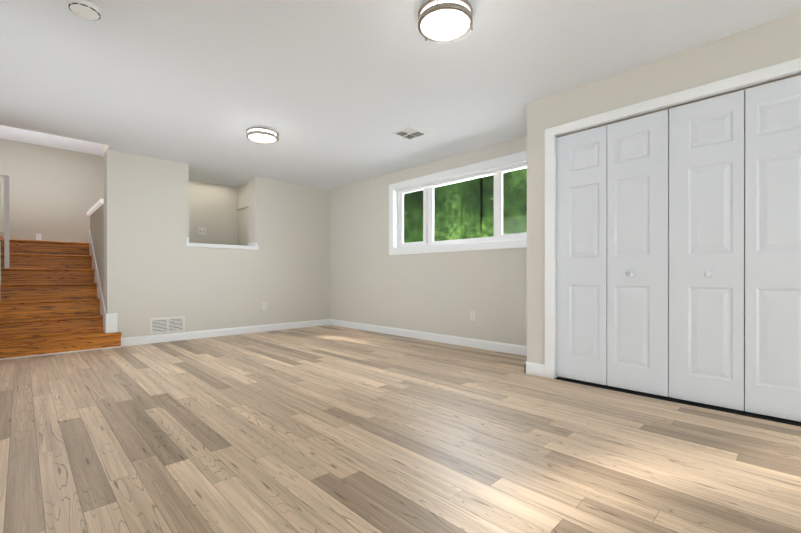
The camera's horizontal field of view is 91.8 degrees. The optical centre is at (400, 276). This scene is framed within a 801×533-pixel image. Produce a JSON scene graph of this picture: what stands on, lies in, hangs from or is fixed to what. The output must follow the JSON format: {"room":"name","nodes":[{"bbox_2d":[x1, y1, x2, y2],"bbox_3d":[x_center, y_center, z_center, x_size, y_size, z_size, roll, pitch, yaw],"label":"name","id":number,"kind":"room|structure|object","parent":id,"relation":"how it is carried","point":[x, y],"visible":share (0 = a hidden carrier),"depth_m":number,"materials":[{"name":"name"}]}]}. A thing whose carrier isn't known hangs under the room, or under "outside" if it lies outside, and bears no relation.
{"room":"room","nodes":[
{"label":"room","id":0,"kind":"room"},
{"bbox_2d":[0,138,103,242],"bbox_3d":[-5.753,-1.070,6.787,4.200,3.860,6.700,0,0,-44],"label":"wall","id":1,"kind":"structure","parent":0,"point":[56,194],"depth_m":9.00,"materials":[{"name":"beige paint"}]},
{"bbox_2d":[36,234,40,239],"bbox_3d":[-8.266,-0.903,8.869,0.085,0.140,0.008,0,0,-44],"label":"outlet","id":2,"kind":"object","parent":1,"relation":"attached to","point":[38,236],"visible":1,"depth_m":8.86,"materials":[{"name":"white plastic"}]},
{"bbox_2d":[0,125,103,155],"bbox_3d":[-5.753,-3.050,6.784,4.200,0.100,6.700,0,0,-44],"label":"ceiling","id":3,"kind":"structure","parent":0,"point":[31,137],"depth_m":8.57,"materials":[{"name":"white paint"}]},
{"bbox_2d":[90,204,103,297],"bbox_3d":[-4.160,-0.028,5.403,0.120,1.780,1.350,0,0,-44],"label":"wall","id":4,"kind":"structure","parent":0,"point":[97,225],"depth_m":5.14,"materials":[{"name":"beige paint"}]},
{"bbox_2d":[87,199,103,215],"bbox_3d":[-4.167,-0.945,5.409,0.190,0.055,1.368,0,0,-44],"label":"trim","id":5,"kind":"structure","parent":4,"relation":"on","point":[97,205],"depth_m":5.18,"materials":[{"name":"white wood"}]},
{"bbox_2d":[89,230,109,332],"bbox_3d":[-4.098,0.071,5.249,0.025,1.543,1.616,0,0,-44],"label":"trim","id":6,"kind":"structure","parent":4,"relation":"attached to","point":[106,319],"depth_m":5.04,"materials":[{"name":"white wood"}]},
{"bbox_2d":[104,149,329,337],"bbox_3d":[-2.425,-1.069,5.966,3.390,3.860,0.270,0,0,-44],"label":"wall","id":7,"kind":"structure","parent":0,"point":[155,266],"depth_m":5.42,"materials":[{"name":"white paint"}]},
{"bbox_2d":[150,316,184,333],"bbox_3d":[-3.076,0.641,5.133,0.400,0.207,0.012,0,0,-44],"label":"air vent","id":8,"kind":"object","parent":7,"relation":"in","point":[166,324],"visible":1,"depth_m":5.12,"materials":[{"name":"white metal"}]},
{"bbox_2d":[186,237,258,249],"bbox_3d":[-2.652,-0.473,5.731,1.011,0.130,0.310,0,0,-44],"label":"sill","id":9,"kind":"structure","parent":7,"relation":"on","point":[252,246],"depth_m":5.61,"materials":[{"name":"white wood"}]},
{"bbox_2d":[121,319,329,346],"bbox_3d":[-2.359,0.809,5.834,3.085,0.105,0.014,0,0,-44],"label":"baseboard","id":10,"kind":"structure","parent":7,"relation":"attached to","point":[140,340],"depth_m":5.55,"materials":[{"name":"white wood"}]},
{"bbox_2d":[262,302,265,309],"bbox_3d":[-2.129,0.463,6.062,0.072,0.115,0.008,0,0,-44],"label":"outlet","id":11,"kind":"object","parent":7,"relation":"attached to","point":[263,305],"visible":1,"depth_m":6.06,"materials":[{"name":"white plastic"}]},
{"bbox_2d":[189,180,247,245],"bbox_3d":[-3.153,-0.339,5.989,1.800,2.400,0.780,0,0,-44],"label":"wall","id":12,"kind":"structure","parent":0,"point":[217,215],"depth_m":6.47,"materials":[{"name":"white paint"}]},
{"bbox_2d":[198,227,205,234],"bbox_3d":[-3.225,-0.739,6.313,0.120,0.120,0.014,0,0,-44],"label":"light switch","id":13,"kind":"object","parent":12,"relation":"attached to","point":[201,230],"visible":1,"depth_m":6.31,"materials":[{"name":"white plastic"}]},
{"bbox_2d":[237,203,247,209],"bbox_3d":[-2.585,-1.177,6.466,0.031,0.055,0.650,0,0,-44],"label":"trim","id":14,"kind":"structure","parent":12,"relation":"attached to","point":[242,206],"depth_m":6.51,"materials":[{"name":"white paint"}]},
{"bbox_2d":[0,325,800,532],"bbox_3d":[-0.178,0.926,2.522,5.000,0.120,7.800,0,0,-44],"label":"floor","id":15,"kind":"structure","parent":0,"point":[327,429],"depth_m":1.97,"materials":[{"name":"laminate"}]},
{"bbox_2d":[0,239,121,358],"bbox_3d":[-4.454,0.183,4.989,1.140,1.360,1.890,0,0,-44],"label":"stairs","id":16,"kind":"structure","parent":15,"relation":"on","point":[49,301],"depth_m":4.76,"materials":[{"name":"brown wood"}]},
{"bbox_2d":[0,175,8,283],"bbox_3d":[-4.246,-0.289,4.081,0.155,1.945,2.122,0,0,-44],"label":"stair railing","id":17,"kind":"object","parent":16,"relation":"on","point":[6,221],"visible":1,"depth_m":4.84,"materials":[{"name":"white wood"}]},
{"bbox_2d":[0,346,120,359],"bbox_3d":[-3.811,0.857,4.331,1.138,0.014,0.012,0,0,-44],"label":"trim","id":18,"kind":"structure","parent":16,"relation":"attached to","point":[117,346],"depth_m":4.33,"materials":[{"name":"white wood"}]},
{"bbox_2d":[0,0,800,189],"bbox_3d":[-0.545,-1.584,2.894,5.000,0.100,8.850,0,0,-44],"label":"ceiling","id":19,"kind":"structure","parent":0,"point":[334,94],"depth_m":2.89,"materials":[{"name":"white paint"}]},
{"bbox_2d":[0,124,109,145],"bbox_3d":[-4.143,-1.540,3.788,2.108,0.032,0.006,0,0,-44],"label":"trim","id":20,"kind":"structure","parent":19,"relation":"attached to","point":[53,134],"depth_m":4.17,"materials":[{"name":"white paint"}]},
{"bbox_2d":[68,0,100,19],"bbox_3d":[-1.798,-1.512,2.210,0.144,0.042,0.144,0,0,-44],"label":"smoke detector","id":21,"kind":"object","parent":19,"relation":"attached to","point":[84,9],"visible":1,"depth_m":2.18,"materials":[{"name":"white plastic"}]},
{"bbox_2d":[246,125,278,143],"bbox_3d":[-1.458,-1.487,4.092,0.316,0.098,0.326,0,0,-44],"label":"ceiling light","id":22,"kind":"object","parent":19,"relation":"attached to","point":[257,134],"visible":1,"depth_m":4.02,"materials":[{"name":"white glass"}]},
{"bbox_2d":[392,126,427,140],"bbox_3d":[0.102,-1.530,4.163,0.280,0.012,0.280,0,0,-44],"label":"ceiling vent","id":23,"kind":"object","parent":19,"relation":"in","point":[409,133],"visible":1,"depth_m":4.15,"materials":[{"name":"white plastic"}]},
{"bbox_2d":[418,0,472,41],"bbox_3d":[0.254,-1.484,2.246,0.316,0.098,0.326,0,0,-44],"label":"ceiling light","id":24,"kind":"object","parent":19,"relation":"attached to","point":[444,20],"visible":1,"depth_m":2.19,"materials":[{"name":"silver metal"}]},
{"bbox_2d":[330,135,526,345],"bbox_3d":[1.443,-0.336,4.295,0.200,2.400,8.070,0,0,-44],"label":"wall","id":25,"kind":"structure","parent":0,"point":[373,281],"depth_m":5.36,"materials":[{"name":"white paint"}]},
{"bbox_2d":[330,319,526,355],"bbox_3d":[0.180,0.810,5.434,0.014,0.105,4.138,0,0,-44],"label":"baseboard","id":26,"kind":"structure","parent":25,"relation":"attached to","point":[491,345],"depth_m":5.08,"materials":[{"name":"white wood"}]},
{"bbox_2d":[389,151,526,254],"bbox_3d":[0.739,-0.840,4.966,0.168,1.049,2.439,0,0,-44],"label":"window","id":27,"kind":"structure","parent":25,"relation":"in","point":[491,165],"depth_m":5.00,"materials":[{"name":"white plastic"}]},
{"bbox_2d":[471,311,475,320],"bbox_3d":[0.882,0.481,4.720,0.008,0.115,0.072,0,0,-44],"label":"outlet","id":28,"kind":"object","parent":25,"relation":"attached to","point":[473,315],"visible":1,"depth_m":4.71,"materials":[{"name":"white plastic"}]},
{"bbox_2d":[527,12,800,363],"bbox_3d":[2.661,-0.334,2.403,0.707,2.400,3.662,0,0,-44],"label":"wall","id":29,"kind":"structure","parent":0,"point":[774,42],"depth_m":2.91,"materials":[{"name":"white paint"}]},
{"bbox_2d":[524,361,544,376],"bbox_3d":[2.328,0.814,2.229,0.014,0.105,3.476,0,0,-44],"label":"baseboard","id":30,"kind":"structure","parent":29,"relation":"attached to","point":[536,369],"depth_m":3.39,"materials":[{"name":"white wood"}]},
{"bbox_2d":[556,125,606,384],"bbox_3d":[1.473,-0.164,3.167,0.034,2.022,0.396,0,0,-44],"label":"closet door","id":31,"kind":"structure","parent":29,"relation":"in","point":[581,256],"depth_m":3.15,"materials":[{"name":"white wood"}]},
{"bbox_2d":[607,110,668,396],"bbox_3d":[1.754,-0.163,2.880,0.034,2.022,0.396,0,0,-44],"label":"closet door","id":32,"kind":"structure","parent":29,"relation":"in","point":[638,246],"depth_m":2.86,"materials":[{"name":"white wood"}]},
{"bbox_2d":[626,271,633,276],"bbox_3d":[1.703,-0.016,2.873,0.048,0.047,0.047,0,0,-44],"label":"handle","id":33,"kind":"object","parent":32,"relation":"attached to","point":[629,273],"visible":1,"depth_m":2.86,"materials":[{"name":"white"}]},
{"bbox_2d":[545,58,800,378],"bbox_3d":[1.896,-0.198,2.739,0.117,2.128,1.768,0,0,-44],"label":"trim","id":34,"kind":"structure","parent":29,"relation":"attached to","point":[771,74],"depth_m":3.07,"materials":[{"name":"white wood"}]},
{"bbox_2d":[669,90,744,410],"bbox_3d":[2.034,-0.163,2.594,0.034,2.022,0.396,0,0,-44],"label":"closet door","id":35,"kind":"structure","parent":29,"relation":"in","point":[706,218],"depth_m":2.57,"materials":[{"name":"white wood"}]},
{"bbox_2d":[705,270,713,277],"bbox_3d":[2.025,-0.016,2.543,0.048,0.047,0.047,0,0,-44],"label":"handle","id":36,"kind":"object","parent":35,"relation":"attached to","point":[708,273],"visible":1,"depth_m":2.53,"materials":[{"name":"white"}]},
{"bbox_2d":[745,75,800,421],"bbox_3d":[2.314,-0.163,2.307,0.034,2.022,0.396,0,0,-44],"label":"closet door","id":37,"kind":"structure","parent":29,"relation":"in","point":[772,249],"depth_m":2.35,"materials":[{"name":"white wood"}]},
{"bbox_2d":[555,244,800,426],"bbox_3d":[2.620,-0.334,2.432,0.722,2.398,3.361,0,0,-44],"label":"lining","id":38,"kind":"object","parent":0,"point":[753,415],"visible":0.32,"depth_m":2.72,"materials":[{"name":"black"}]},
{"label":"outside","id":39,"kind":"structure","parent":0,"visible":0},
{"bbox_2d":[404,168,526,242],"bbox_3d":[4.053,-2.141,7.917,0.001,12.000,18.000,0,0,-44],"label":"window glass","id":40,"kind":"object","parent":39,"point":[514,218],"depth_m":10.20,"materials":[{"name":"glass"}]}
]}

